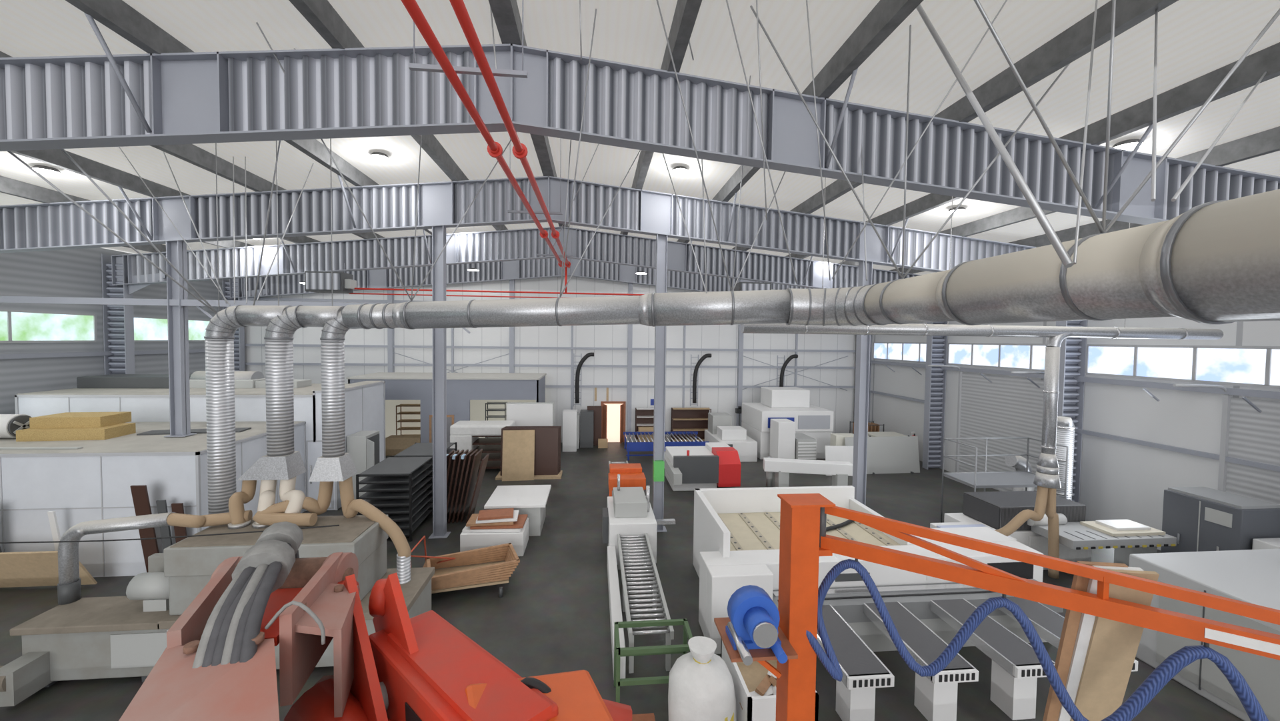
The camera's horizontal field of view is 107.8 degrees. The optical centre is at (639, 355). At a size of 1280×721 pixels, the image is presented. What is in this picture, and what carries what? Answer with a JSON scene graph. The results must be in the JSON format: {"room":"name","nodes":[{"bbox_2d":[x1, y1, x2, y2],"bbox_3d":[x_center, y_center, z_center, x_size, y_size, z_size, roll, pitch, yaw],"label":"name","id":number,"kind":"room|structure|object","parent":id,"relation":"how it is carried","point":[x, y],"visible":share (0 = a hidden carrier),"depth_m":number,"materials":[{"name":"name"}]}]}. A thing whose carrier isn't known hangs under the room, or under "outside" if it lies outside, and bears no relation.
{"room":"woodworking factory","nodes":[
{"label":"woodworking factory","id":0,"kind":"room"},
{"bbox_2d":[0,247,229,413],"bbox_3d":[-19.284,0.758,7.566,0.310,8.888,32.750,1,2,-6],"label":"wall","id":1,"kind":"structure","parent":0,"point":[44,347],"depth_m":16.33,"materials":[{"name":"white metal"}]},
{"bbox_2d":[244,276,856,443],"bbox_3d":[-3.812,-0.667,25.283,34.840,10.900,0.717,1,2,-6],"label":"wall","id":2,"kind":"structure","parent":0,"point":[720,368],"depth_m":25.65,"materials":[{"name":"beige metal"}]},
{"bbox_2d":[101,254,1087,502],"bbox_3d":[-2.666,0.873,13.459,34.210,8.663,23.910,1,2,-6],"label":"wall column","id":3,"kind":"structure","parent":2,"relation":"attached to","point":[118,320],"depth_m":17.81,"materials":[{"name":"grey metal"}]},
{"bbox_2d":[0,441,1243,720],"bbox_3d":[-2.308,5.452,9.394,35.040,0.200,33.550,1,2,-6],"label":"floor","id":4,"kind":"structure","parent":0,"point":[552,615],"depth_m":9.93,"materials":[{"name":"concrete"}]},
{"bbox_2d":[0,484,187,587],"bbox_3d":[-12.989,4.052,10.317,4.885,2.279,0.916,1,2,-6],"label":"machine parts","id":5,"kind":"object","parent":4,"relation":"on","point":[23,569],"visible":0.6,"depth_m":10.34,"materials":[{"name":"brown wood"}]},
{"bbox_2d":[0,370,385,576],"bbox_3d":[-13.907,2.843,14.525,10.370,4.374,7.660,1,2,-6],"label":"machine","id":6,"kind":"object","parent":4,"relation":"on","point":[77,454],"visible":0.66,"depth_m":11.89,"materials":[{"name":"grey metal"}]},
{"bbox_2d":[0,450,434,706],"bbox_3d":[-7.686,3.610,8.098,7.351,3.438,2.090,1,2,-6],"label":"machine","id":7,"kind":"object","parent":4,"relation":"on","point":[79,637],"visible":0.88,"depth_m":7.89,"materials":[{"name":"grey"}]},
{"bbox_2d":[118,521,631,720],"bbox_3d":[-0.876,3.180,1.375,1.691,4.927,1.782,1,2,-6],"label":"robotic arm","id":8,"kind":"object","parent":4,"relation":"on","point":[217,663],"visible":1,"depth_m":1.56,"materials":[{"name":"red"}]},
{"bbox_2d":[356,442,457,541],"bbox_3d":[-7.228,4.151,14.899,1.550,1.900,4.000,1,2,-6],"label":"racks","id":9,"kind":"object","parent":4,"relation":"on","point":[400,486],"visible":0.58,"depth_m":13.33,"materials":[{"name":"black metal"}]},
{"bbox_2d":[346,372,546,455],"bbox_3d":[-9.185,2.876,23.183,8.600,3.830,3.200,1,2,-6],"label":"partition","id":10,"kind":"object","parent":4,"relation":"on","point":[471,396],"visible":0.59,"depth_m":21.91,"materials":[{"name":"beige paint"}]},
{"bbox_2d":[410,535,519,597],"bbox_3d":[-3.956,4.780,10.671,2.343,1.014,1.404,0,2,-15],"label":"cart","id":11,"kind":"object","parent":4,"relation":"on","point":[465,577],"visible":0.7,"depth_m":10.56,"materials":[{"name":"brown wood"}]},
{"bbox_2d":[446,448,489,523],"bbox_3d":[-5.559,4.073,14.692,1.453,2.098,0.970,1,2,-6],"label":"leaning boards","id":12,"kind":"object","parent":4,"relation":"on","point":[462,467],"depth_m":14.41,"materials":[{"name":"brown wood"}]},
{"bbox_2d":[450,420,515,468],"bbox_3d":[-6.805,3.919,20.336,2.500,2.000,1.300,1,2,-6],"label":"machine","id":13,"kind":"object","parent":4,"relation":"on","point":[467,433],"visible":0.49,"depth_m":19.81,"materials":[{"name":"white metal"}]},
{"bbox_2d":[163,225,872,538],"bbox_3d":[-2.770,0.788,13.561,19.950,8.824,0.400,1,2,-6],"label":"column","id":14,"kind":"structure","parent":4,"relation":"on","point":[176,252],"depth_m":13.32,"materials":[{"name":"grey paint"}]},
{"bbox_2d":[0,296,470,333],"bbox_3d":[-5.982,-1.043,13.182,25.950,0.810,0.200,1,2,-6],"label":"pipe","id":15,"kind":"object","parent":14,"relation":"attached to","point":[11,299],"depth_m":12.38,"materials":[{"name":"grey metal"}]},
{"bbox_2d":[495,426,562,480],"bbox_3d":[-4.533,3.993,19.195,2.600,2.009,1.101,1,2,-6],"label":"wood panels","id":16,"kind":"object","parent":4,"relation":"on","point":[528,453],"depth_m":18.95,"materials":[{"name":"brown wood"}]},
{"bbox_2d":[506,402,607,451],"bbox_3d":[-4.074,3.500,23.316,2.053,2.700,5.376,3,3,43],"label":"cabinets","id":17,"kind":"object","parent":4,"relation":"on","point":[523,413],"visible":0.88,"depth_m":23.51,"materials":[{"name":"white"}]},
{"bbox_2d":[602,460,675,679],"bbox_3d":[-0.065,4.294,13.317,2.010,1.900,11.000,1,2,-6],"label":"conveyor","id":18,"kind":"object","parent":4,"relation":"on","point":[630,523],"visible":0.97,"depth_m":11.41,"materials":[{"name":"grey metal"}]},
{"bbox_2d":[614,618,692,720],"bbox_3d":[0.101,4.951,6.651,1.570,1.050,2.200,1,2,-6],"label":"metal frame","id":19,"kind":"object","parent":4,"relation":"on","point":[619,651],"visible":0.7,"depth_m":7.08,"materials":[{"name":"green metal"}]},
{"bbox_2d":[623,431,709,459],"bbox_3d":[1.210,4.481,23.342,3.950,0.870,2.520,1,2,-6],"label":"table","id":20,"kind":"object","parent":4,"relation":"on","point":[632,446],"visible":0.73,"depth_m":22.20,"materials":[{"name":"blue paint"}]},
{"bbox_2d":[634,407,711,441],"bbox_3d":[1.841,3.877,25.413,4.140,1.950,1.020,1,2,-6],"label":"shelves","id":21,"kind":"object","parent":4,"relation":"on","point":[683,419],"visible":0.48,"depth_m":25.78,"materials":[{"name":"brown wood"}]},
{"bbox_2d":[668,636,736,720],"bbox_3d":[0.878,4.777,6.596,0.976,1.420,0.964,1,2,-6],"label":"bag","id":22,"kind":"object","parent":4,"relation":"on","point":[701,685],"visible":1,"depth_m":6.32,"materials":[{"name":"white fabric"}]},
{"bbox_2d":[664,442,740,490],"bbox_3d":[2.386,4.354,18.285,2.700,1.500,3.200,1,2,-6],"label":"machine","id":23,"kind":"object","parent":4,"relation":"on","point":[687,468],"visible":0.94,"depth_m":17.59,"materials":[{"name":"white"}]},
{"bbox_2d":[704,412,757,461],"bbox_3d":[4.495,4.002,23.445,1.800,1.900,3.120,1,2,-6],"label":"machine","id":24,"kind":"object","parent":4,"relation":"on","point":[721,429],"visible":0.84,"depth_m":22.32,"materials":[{"name":"white metal"}]},
{"bbox_2d":[735,406,741,425],"bbox_3d":[5.843,3.835,25.592,1.200,2.120,0.300,1,2,-6],"label":"stand","id":25,"kind":"object","parent":4,"relation":"on","point":[739,410],"visible":0.36,"depth_m":25.44,"materials":[{"name":"black"}]},
{"bbox_2d":[720,638,818,720],"bbox_3d":[1.851,5.013,6.920,0.973,0.950,1.350,1,2,-6],"label":"box","id":26,"kind":"object","parent":4,"relation":"on","point":[755,685],"visible":0.48,"depth_m":6.63,"materials":[{"name":"white plastic"}]},
{"bbox_2d":[741,386,833,459],"bbox_3d":[7.533,3.371,23.268,3.600,3.250,4.620,1,2,-6],"label":"machine","id":27,"kind":"object","parent":4,"relation":"on","point":[785,425],"visible":0.77,"depth_m":22.54,"materials":[{"name":"white metal"}]},
{"bbox_2d":[763,456,852,486],"bbox_3d":[6.368,4.588,17.857,3.217,1.160,0.802,1,2,11],"label":"table","id":28,"kind":"object","parent":4,"relation":"on","point":[840,471],"visible":0.83,"depth_m":17.59,"materials":[{"name":"white metal"}]},
{"bbox_2d":[849,420,884,433],"bbox_3d":[11.877,4.258,24.488,1.340,1.500,0.940,1,2,-6],"label":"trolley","id":29,"kind":"object","parent":4,"relation":"on","point":[872,427],"visible":0.21,"depth_m":24.32,"materials":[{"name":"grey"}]},
{"bbox_2d":[830,431,907,445],"bbox_3d":[10.569,4.272,22.150,4.993,1.600,1.900,0,2,-27],"label":"cabinet","id":30,"kind":"object","parent":4,"relation":"on","point":[836,439],"visible":0.25,"depth_m":20.87,"materials":[{"name":"white"}]},
{"bbox_2d":[824,434,919,475],"bbox_3d":[10.119,4.324,20.521,4.439,1.626,1.055,1,2,-6],"label":"sheet","id":31,"kind":"object","parent":4,"relation":"on","point":[889,454],"visible":0.8,"depth_m":20.43,"materials":[{"name":"white"}]},
{"bbox_2d":[693,485,1137,720],"bbox_3d":[4.708,4.461,9.462,7.000,1.950,5.410,1,2,-6],"label":"saw","id":32,"kind":"object","parent":4,"relation":"on","point":[737,530],"visible":0.66,"depth_m":8.62,"materials":[{"name":"white metal"}]},
{"bbox_2d":[714,493,1279,720],"bbox_3d":[3.461,3.468,3.292,5.931,4.337,1.517,2,2,24],"label":"crane","id":33,"kind":"object","parent":4,"relation":"on","point":[1107,605],"visible":1,"depth_m":3.42,"materials":[{"name":"orange paint"}]},
{"bbox_2d":[940,437,1068,522],"bbox_3d":[11.073,3.988,14.271,2.944,2.722,1.294,1,2,-6],"label":"metal railing","id":34,"kind":"object","parent":4,"relation":"on","point":[986,479],"visible":0.84,"depth_m":14.33,"materials":[{"name":"silver metal"}]},
{"bbox_2d":[1004,416,1075,499],"bbox_3d":[12.950,3.616,15.180,0.895,3.450,1.820,1,2,-6],"label":"duct","id":35,"kind":"object","parent":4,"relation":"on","point":[1065,427],"visible":0.39,"depth_m":14.36,"materials":[{"name":"silver metal"}]},
{"bbox_2d":[930,470,1176,578],"bbox_3d":[10.024,4.074,11.901,5.050,2.688,2.365,1,2,-6],"label":"machine","id":36,"kind":"object","parent":4,"relation":"on","point":[1052,525],"visible":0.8,"depth_m":11.57,"materials":[{"name":"white metal"}]},
{"bbox_2d":[1128,548,1279,720],"bbox_3d":[11.749,4.632,6.744,5.015,1.970,4.400,1,2,-6],"label":"enclosure","id":37,"kind":"object","parent":4,"relation":"on","point":[1252,576],"visible":0.59,"depth_m":7.69,"materials":[{"name":"grey metal"}]},
{"bbox_2d":[1160,486,1279,552],"bbox_3d":[13.438,4.378,10.520,1.120,2.260,2.000,1,2,-6],"label":"machine","id":38,"kind":"object","parent":4,"relation":"on","point":[1201,519],"visible":0.51,"depth_m":10.51,"materials":[{"name":"grey metal"}]},
{"bbox_2d":[0,0,1279,274],"bbox_3d":[-2.185,-4.490,9.052,34.840,1.862,33.350,1,2,-6],"label":"roof","id":39,"kind":"structure","parent":0,"point":[1196,39],"depth_m":7.41,"materials":[{"name":"white metal"}]},
{"bbox_2d":[31,164,62,175],"label":"lamps","id":40,"kind":"object","parent":39,"relation":"attached to","point":[40,169],"depth_m":10.75,"materials":[{"name":"white plastic"}]},
{"bbox_2d":[368,152,390,161],"label":"lamps","id":41,"kind":"object","parent":39,"relation":"attached to","point":[377,156],"depth_m":11.55,"materials":[{"name":"white plastic"}]},
{"bbox_2d":[466,268,479,270],"label":"lamps","id":42,"kind":"object","parent":39,"relation":"attached to","point":[471,269],"depth_m":22.53,"materials":[{"name":"white"}]},
{"bbox_2d":[304,0,774,297],"bbox_3d":[0.539,-3.549,8.271,24.375,3.247,22.601,1,2,-6],"label":"pipes","id":43,"kind":"object","parent":39,"relation":"attached to","point":[315,281],"visible":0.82,"depth_m":6.85,"materials":[{"name":"red metal"}]},
{"bbox_2d":[636,271,646,273],"label":"lamps","id":44,"kind":"object","parent":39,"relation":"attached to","point":[639,272],"depth_m":23.34,"materials":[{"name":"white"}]},
{"bbox_2d":[6,0,1279,526],"bbox_3d":[-0.252,-0.650,7.422,22.057,9.082,19.903,2,2,27],"label":"duct","id":45,"kind":"object","parent":39,"relation":"hanging from","point":[1215,262],"visible":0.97,"depth_m":6.79,"materials":[{"name":"grey metal"}]},
{"bbox_2d":[671,166,689,174],"label":"lamps","id":46,"kind":"object","parent":39,"relation":"attached to","point":[678,170],"depth_m":12.33,"materials":[{"name":"white plastic"}]},
{"bbox_2d":[946,206,967,213],"label":"lamps","id":47,"kind":"object","parent":39,"relation":"attached to","point":[961,209],"depth_m":13.01,"materials":[{"name":"white plastic"}]},
{"bbox_2d":[1112,138,1139,150],"label":"lamps","id":48,"kind":"object","parent":39,"relation":"attached to","point":[1125,144],"depth_m":8.66,"materials":[{"name":"white plastic"}]},
{"bbox_2d":[0,12,1279,298],"bbox_3d":[-2.858,-3.785,15.851,33.564,2.796,18.745,1,2,-6],"label":"girder","id":49,"kind":"object","parent":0,"point":[109,100],"depth_m":8.32,"materials":[{"name":"grey metal"}]},
{"bbox_2d":[0,0,1279,273],"bbox_3d":[-2.186,-4.352,9.057,30.835,1.899,32.750,1,2,-6],"label":"rafters","id":50,"kind":"structure","parent":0,"point":[1075,42],"depth_m":7.50,"materials":[{"name":"grey metal"}]},
{"bbox_2d":[868,316,1279,549],"bbox_3d":[14.064,1.058,10.840,1.750,8.888,32.750,1,2,-6],"label":"wall","id":51,"kind":"structure","parent":0,"point":[1159,415],"depth_m":13.92,"materials":[{"name":"white metal"}]},
{"bbox_2d":[910,431,916,435],"bbox_3d":[12.273,4.284,20.959,0.200,1.700,0.280,1,2,-6],"label":"extinguisher","id":52,"kind":"object","parent":51,"relation":"attached to","point":[912,433],"visible":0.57,"depth_m":20.98,"materials":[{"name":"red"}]}
]}

